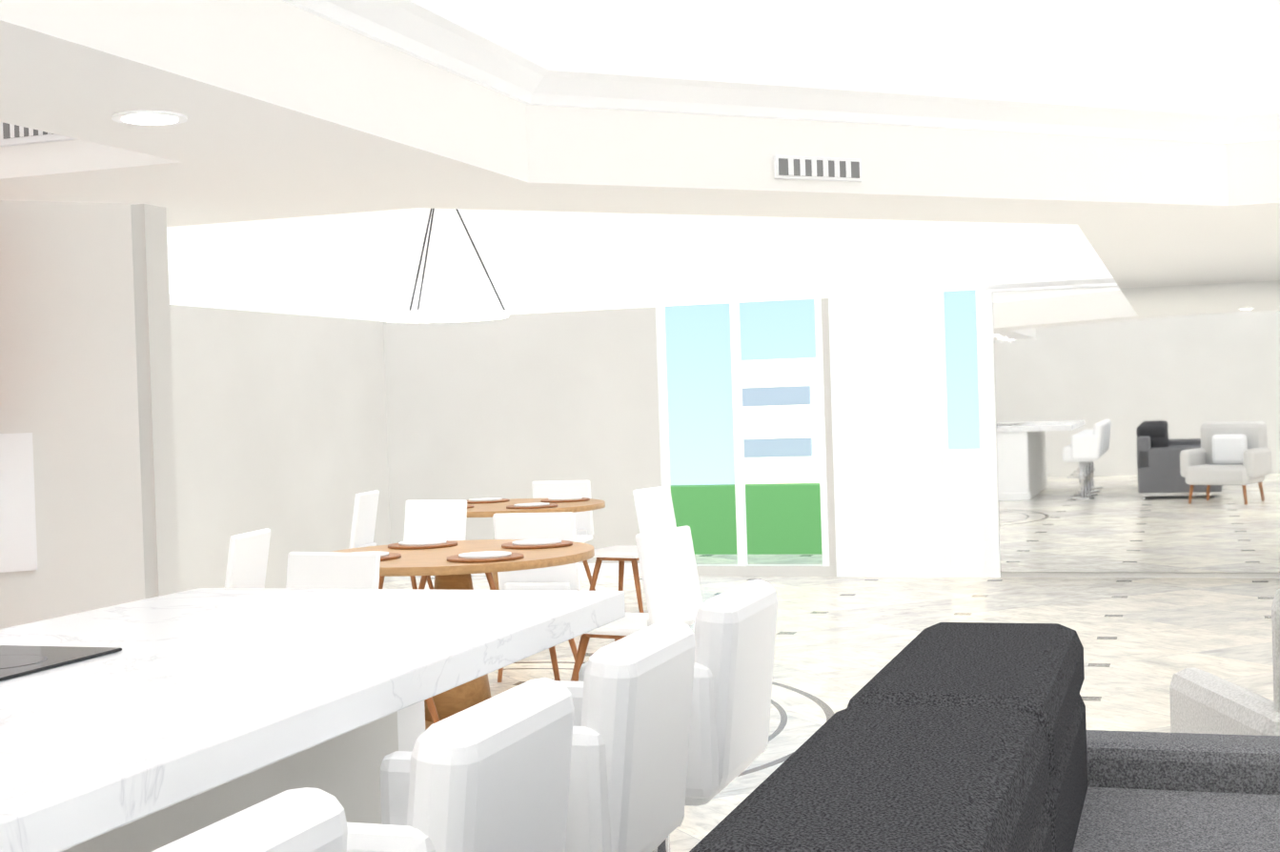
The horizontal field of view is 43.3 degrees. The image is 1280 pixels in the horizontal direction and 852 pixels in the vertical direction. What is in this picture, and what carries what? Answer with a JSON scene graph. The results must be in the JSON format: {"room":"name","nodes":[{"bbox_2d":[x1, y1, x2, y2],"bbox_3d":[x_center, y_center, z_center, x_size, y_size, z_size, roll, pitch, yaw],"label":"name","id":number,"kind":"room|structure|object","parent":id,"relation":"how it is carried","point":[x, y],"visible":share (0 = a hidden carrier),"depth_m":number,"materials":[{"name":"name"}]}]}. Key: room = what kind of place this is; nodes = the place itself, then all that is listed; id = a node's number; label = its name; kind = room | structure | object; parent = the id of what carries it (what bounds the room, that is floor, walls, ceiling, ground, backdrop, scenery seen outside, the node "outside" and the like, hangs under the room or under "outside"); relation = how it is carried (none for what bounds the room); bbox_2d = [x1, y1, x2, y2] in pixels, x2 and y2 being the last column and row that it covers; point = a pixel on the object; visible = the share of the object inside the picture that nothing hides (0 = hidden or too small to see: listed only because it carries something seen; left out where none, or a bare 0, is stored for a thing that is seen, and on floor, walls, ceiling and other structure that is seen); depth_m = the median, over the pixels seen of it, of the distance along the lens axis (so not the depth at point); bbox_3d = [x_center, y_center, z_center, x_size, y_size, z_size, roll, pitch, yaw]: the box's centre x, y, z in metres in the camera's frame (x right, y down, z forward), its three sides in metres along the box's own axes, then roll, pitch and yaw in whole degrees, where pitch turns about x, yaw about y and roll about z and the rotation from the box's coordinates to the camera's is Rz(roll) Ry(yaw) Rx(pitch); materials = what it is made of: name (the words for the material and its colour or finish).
{"room":"open-plan living room","nodes":[
{"label":"open-plan living room","id":0,"kind":"room"},
{"bbox_2d":[0,200,145,629],"bbox_3d":[-2.554,0.170,4.882,2.000,2.440,0.120,-2,1,-26],"label":"wall","id":1,"kind":"structure","parent":0,"point":[69,396],"depth_m":5.18,"materials":[{"name":"paint"}]},
{"bbox_2d":[0,432,32,440],"bbox_3d":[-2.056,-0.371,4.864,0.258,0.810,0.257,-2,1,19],"label":"countertop","id":2,"kind":"structure","parent":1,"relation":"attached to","point":[21,436],"depth_m":5.09,"materials":[{"name":"white stone"}]},
{"bbox_2d":[130,203,180,598],"bbox_3d":[-3.047,0.172,5.845,3.109,2.440,0.120,-2,1,19],"label":"wall","id":3,"kind":"structure","parent":0,"point":[155,396],"depth_m":5.31,"materials":[{"name":"white paint"}]},
{"bbox_2d":[0,0,398,162],"bbox_3d":[-1.416,-0.879,2.955,0.660,0.360,2.905,-2,1,19],"label":"soffit","id":4,"kind":"structure","parent":0,"point":[233,78],"depth_m":3.60,"materials":[{"name":"white paint"}]},
{"bbox_2d":[111,110,187,125],"bbox_3d":[-1.141,-0.716,3.756,0.170,0.008,0.170,-2,1,19],"label":"recessed light","id":5,"kind":"object","parent":4,"relation":"attached to","point":[149,117],"visible":0.98,"depth_m":3.73,"materials":[{"name":"white plastic"}]},
{"bbox_2d":[0,48,528,227],"bbox_3d":[-2.510,-0.881,5.532,4.380,0.360,1.280,-2,1,19],"label":"ceiling soffit","id":6,"kind":"structure","parent":0,"point":[462,141],"depth_m":4.76,"materials":[{"name":"white paint"}]},
{"bbox_2d":[0,121,76,146],"bbox_3d":[-1.681,-0.914,4.566,0.330,0.220,0.016,-2,1,19],"label":"air vent","id":7,"kind":"object","parent":6,"relation":"attached to","point":[10,134],"visible":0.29,"depth_m":4.59,"materials":[{"name":"white metal"}]},
{"bbox_2d":[169,304,390,591],"bbox_3d":[-3.369,0.121,9.947,0.120,2.440,7.751,-2,1,19],"label":"wall","id":8,"kind":"structure","parent":0,"point":[280,425],"depth_m":11.81,"materials":[{"name":"beige paint"}]},
{"bbox_2d":[166,207,1116,321],"bbox_3d":[-0.471,-1.024,9.212,5.900,0.320,7.000,-2,1,19],"label":"ceiling","id":9,"kind":"structure","parent":0,"point":[362,266],"depth_m":10.87,"materials":[{"name":"paint"}]},
{"bbox_2d":[378,208,508,323],"bbox_3d":[-0.862,-0.762,7.028,0.566,0.595,0.566,-2,1,19],"label":"pendant chandelier","id":10,"kind":"object","parent":9,"relation":"hanging from","point":[410,315],"visible":0.92,"depth_m":7.03,"materials":[{"name":"white metal"}]},
{"bbox_2d":[421,104,1076,224],"bbox_3d":[0.486,-0.988,6.099,2.100,0.360,2.490,-2,1,19],"label":"ceiling soffit","id":11,"kind":"structure","parent":0,"point":[580,159],"depth_m":5.61,"materials":[{"name":"white paint"}]},
{"bbox_2d":[773,155,861,182],"bbox_3d":[0.614,-0.884,5.540,0.350,0.080,0.016,-2,1,-26],"label":"ceiling vent","id":12,"kind":"object","parent":11,"relation":"in","point":[812,168],"visible":1,"depth_m":5.53,"materials":[{"name":"white metal"}]},
{"bbox_2d":[382,554,1279,851],"bbox_3d":[1.743,1.280,5.572,13.100,0.080,16.000,-2,1,19],"label":"floor","id":13,"kind":"structure","parent":0,"point":[840,642],"depth_m":9.19,"materials":[{"name":"stone"}]},
{"bbox_2d":[0,440,37,572],"bbox_3d":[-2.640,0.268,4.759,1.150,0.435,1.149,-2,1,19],"label":"wall panel","id":14,"kind":"object","parent":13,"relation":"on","point":[18,548],"depth_m":5.09,"materials":[{"name":"white wood"}]},
{"bbox_2d":[68,702,425,851],"bbox_3d":[-1.393,0.957,2.885,0.928,0.852,2.905,-2,1,19],"label":"kitchen island","id":15,"kind":"object","parent":13,"relation":"on","point":[348,769],"depth_m":3.59,"materials":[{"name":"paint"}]},
{"bbox_2d":[0,588,625,851],"bbox_3d":[-1.138,0.490,2.790,1.340,0.065,2.930,-2,1,19],"label":"island countertop","id":16,"kind":"structure","parent":15,"relation":"on","point":[209,690],"depth_m":2.86,"materials":[{"name":"white stone"}]},
{"bbox_2d":[0,641,125,679],"bbox_3d":[-1.410,0.460,2.917,0.535,0.007,0.800,-2,1,19],"label":"cooktop","id":17,"kind":"object","parent":16,"relation":"in","point":[16,658],"depth_m":3.15,"materials":[{"name":"black glass"}]},
{"bbox_2d":[224,528,270,588],"bbox_3d":[-1.588,0.900,7.312,0.485,0.852,0.462,-2,1,9],"label":"dining chair","id":18,"kind":"object","parent":13,"relation":"on","point":[247,559],"visible":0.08,"depth_m":7.29,"materials":[{"name":"white plastic"}]},
{"bbox_2d":[151,787,347,851],"bbox_3d":[-0.618,0.904,1.797,0.478,0.939,0.500,-2,1,19],"label":"bar stool","id":19,"kind":"object","parent":13,"relation":"on","point":[305,820],"visible":1,"depth_m":1.80,"materials":[{"name":"white plastic"}]},
{"bbox_2d":[285,551,439,723],"bbox_3d":[-1.073,0.899,6.276,0.462,0.852,0.485,-1,1,27],"label":"dining chair","id":20,"kind":"object","parent":13,"relation":"on","point":[321,570],"visible":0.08,"depth_m":6.10,"materials":[{"name":"white plastic"}]},
{"bbox_2d":[348,489,433,589],"bbox_3d":[-1.613,0.852,10.591,0.485,0.852,0.462,-2,1,9],"label":"dining chair","id":21,"kind":"object","parent":13,"relation":"on","point":[364,519],"visible":0.38,"depth_m":10.56,"materials":[{"name":"white plastic"}]},
{"bbox_2d":[403,499,496,589],"bbox_3d":[-1.099,0.851,9.555,0.462,0.852,0.485,-1,1,27],"label":"dining chair","id":22,"kind":"object","parent":13,"relation":"on","point":[445,519],"visible":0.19,"depth_m":9.37,"materials":[{"name":"white plastic"}]},
{"bbox_2d":[346,677,574,851],"bbox_3d":[-0.379,0.886,2.507,0.478,0.939,0.500,-2,1,19],"label":"bar stool","id":23,"kind":"object","parent":13,"relation":"on","point":[492,774],"visible":0.79,"depth_m":2.34,"materials":[{"name":"white leather"}]},
{"bbox_2d":[332,538,594,730],"bbox_3d":[-0.807,0.915,7.054,1.240,0.772,1.240,-2,1,19],"label":"dining table","id":24,"kind":"object","parent":13,"relation":"on","point":[452,564],"visible":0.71,"depth_m":6.92,"materials":[{"name":"brown wood"}]},
{"bbox_2d":[467,496,605,589],"bbox_3d":[-0.833,0.867,10.333,1.240,0.772,1.240,-2,1,19],"label":"dining table","id":25,"kind":"object","parent":13,"relation":"on","point":[486,507],"visible":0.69,"depth_m":10.08,"materials":[{"name":"brown wood"}]},
{"bbox_2d":[492,511,580,682],"bbox_3d":[-0.549,0.859,7.832,0.462,0.852,0.485,-2,1,13],"label":"dining chair","id":26,"kind":"object","parent":13,"relation":"on","point":[560,526],"visible":0.38,"depth_m":7.99,"materials":[{"name":"white plastic"}]},
{"bbox_2d":[531,480,595,590],"bbox_3d":[-0.574,0.810,11.111,0.462,0.852,0.485,-2,1,13],"label":"dining chair","id":27,"kind":"object","parent":13,"relation":"on","point":[584,526],"visible":0.33,"depth_m":11.26,"materials":[{"name":"white plastic"}]},
{"bbox_2d":[555,618,695,851],"bbox_3d":[-0.159,0.869,3.161,0.478,0.939,0.500,-2,1,19],"label":"bar stool","id":28,"kind":"object","parent":13,"relation":"on","point":[632,697],"visible":0.65,"depth_m":2.94,"materials":[{"name":"white leather"}]},
{"bbox_2d":[589,486,676,612],"bbox_3d":[-0.058,0.809,10.066,0.485,0.852,0.462,-1,1,31],"label":"dining chair","id":29,"kind":"object","parent":13,"relation":"on","point":[654,508],"visible":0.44,"depth_m":9.93,"materials":[{"name":"white plastic"}]},
{"bbox_2d":[570,525,703,681],"bbox_3d":[-0.032,0.857,6.787,0.485,0.852,0.462,-1,1,31],"label":"dining chair","id":30,"kind":"object","parent":13,"relation":"on","point":[669,573],"visible":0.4,"depth_m":6.66,"materials":[{"name":"white plastic"}]},
{"bbox_2d":[578,579,777,851],"bbox_3d":[0.064,0.852,3.825,0.478,0.939,0.500,-2,1,19],"label":"bar stool","id":31,"kind":"object","parent":13,"relation":"on","point":[735,633],"visible":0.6,"depth_m":3.58,"materials":[{"name":"white leather"}]},
{"bbox_2d":[689,622,1279,851],"bbox_3d":[0.646,0.886,2.062,0.975,0.885,3.170,-2,1,19],"label":"sofa","id":32,"kind":"object","parent":13,"relation":"on","point":[959,737],"visible":1,"depth_m":2.62,"materials":[{"name":"black fabric"}]},
{"bbox_2d":[1169,588,1279,735],"bbox_3d":[1.849,0.801,4.036,0.840,0.922,0.740,-2,1,-1],"label":"armchair","id":33,"kind":"object","parent":13,"relation":"on","point":[1201,701],"visible":0.44,"depth_m":3.99,"materials":[{"name":"white fabric"}]},
{"bbox_2d":[383,298,1279,578],"bbox_3d":[1.344,-0.070,12.373,7.270,2.440,0.140,-2,1,19],"label":"wall","id":34,"kind":"structure","parent":0,"point":[509,407],"depth_m":12.99,"materials":[{"name":"paint"}]},
{"bbox_2d":[470,563,641,575],"bbox_3d":[-0.948,1.165,13.115,2.390,0.100,0.013,-2,1,19],"label":"baseboard","id":35,"kind":"structure","parent":34,"relation":"attached to","point":[608,569],"depth_m":12.86,"materials":[{"name":"white"}]},
{"bbox_2d":[828,292,945,577],"bbox_3d":[1.852,0.012,12.134,0.820,2.250,0.025,-2,1,19],"label":"wall panel","id":36,"kind":"object","parent":34,"relation":"attached to","point":[886,429],"visible":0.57,"depth_m":12.12,"materials":[{"name":"white paint"}]},
{"bbox_2d":[936,289,989,577],"bbox_3d":[2.392,-0.003,11.952,0.320,2.250,0.024,-2,1,19],"label":"window","id":37,"kind":"structure","parent":34,"relation":"attached to","point":[963,433],"depth_m":11.94,"materials":[{"name":"white"}]},
{"bbox_2d":[980,280,1279,577],"bbox_3d":[3.598,-0.011,11.543,2.226,2.200,0.030,-2,1,19],"label":"wall mirror","id":38,"kind":"object","parent":34,"relation":"attached to","point":[1134,430],"visible":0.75,"depth_m":11.57,"materials":[{"name":"clear glass"}]},
{"bbox_2d":[427,0,1279,109],"bbox_3d":[1.661,-1.248,5.534,13.100,0.100,16.000,-2,1,19],"label":"ceiling","id":39,"kind":"structure","parent":0,"point":[1224,54],"depth_m":4.87,"materials":[{"name":"paint"}]},
{"bbox_2d":[281,0,1279,143],"bbox_3d":[1.318,-1.079,2.186,5.020,0.115,8.630,-2,1,19],"label":"crown molding","id":40,"kind":"structure","parent":39,"relation":"attached to","point":[432,33],"depth_m":5.36,"materials":[{"name":"white paint"}]},
{"bbox_2d":[1065,135,1279,288],"bbox_3d":[3.196,-1.119,8.888,1.260,0.360,5.270,-2,1,19],"label":"ceiling soffit","id":41,"kind":"structure","parent":0,"point":[1143,213],"depth_m":6.47,"materials":[{"name":"white paint"}]},
{"label":"outside","id":42,"kind":"structure","parent":0,"visible":0},
{"bbox_2d":[664,299,822,554],"bbox_3d":[1.337,-3.806,9.322,21.000,14.000,15.100,-2,1,19],"label":"sky","id":43,"kind":"structure","parent":42,"point":[780,413],"depth_m":15.76,"materials":[{"name":"blue"}]}
]}

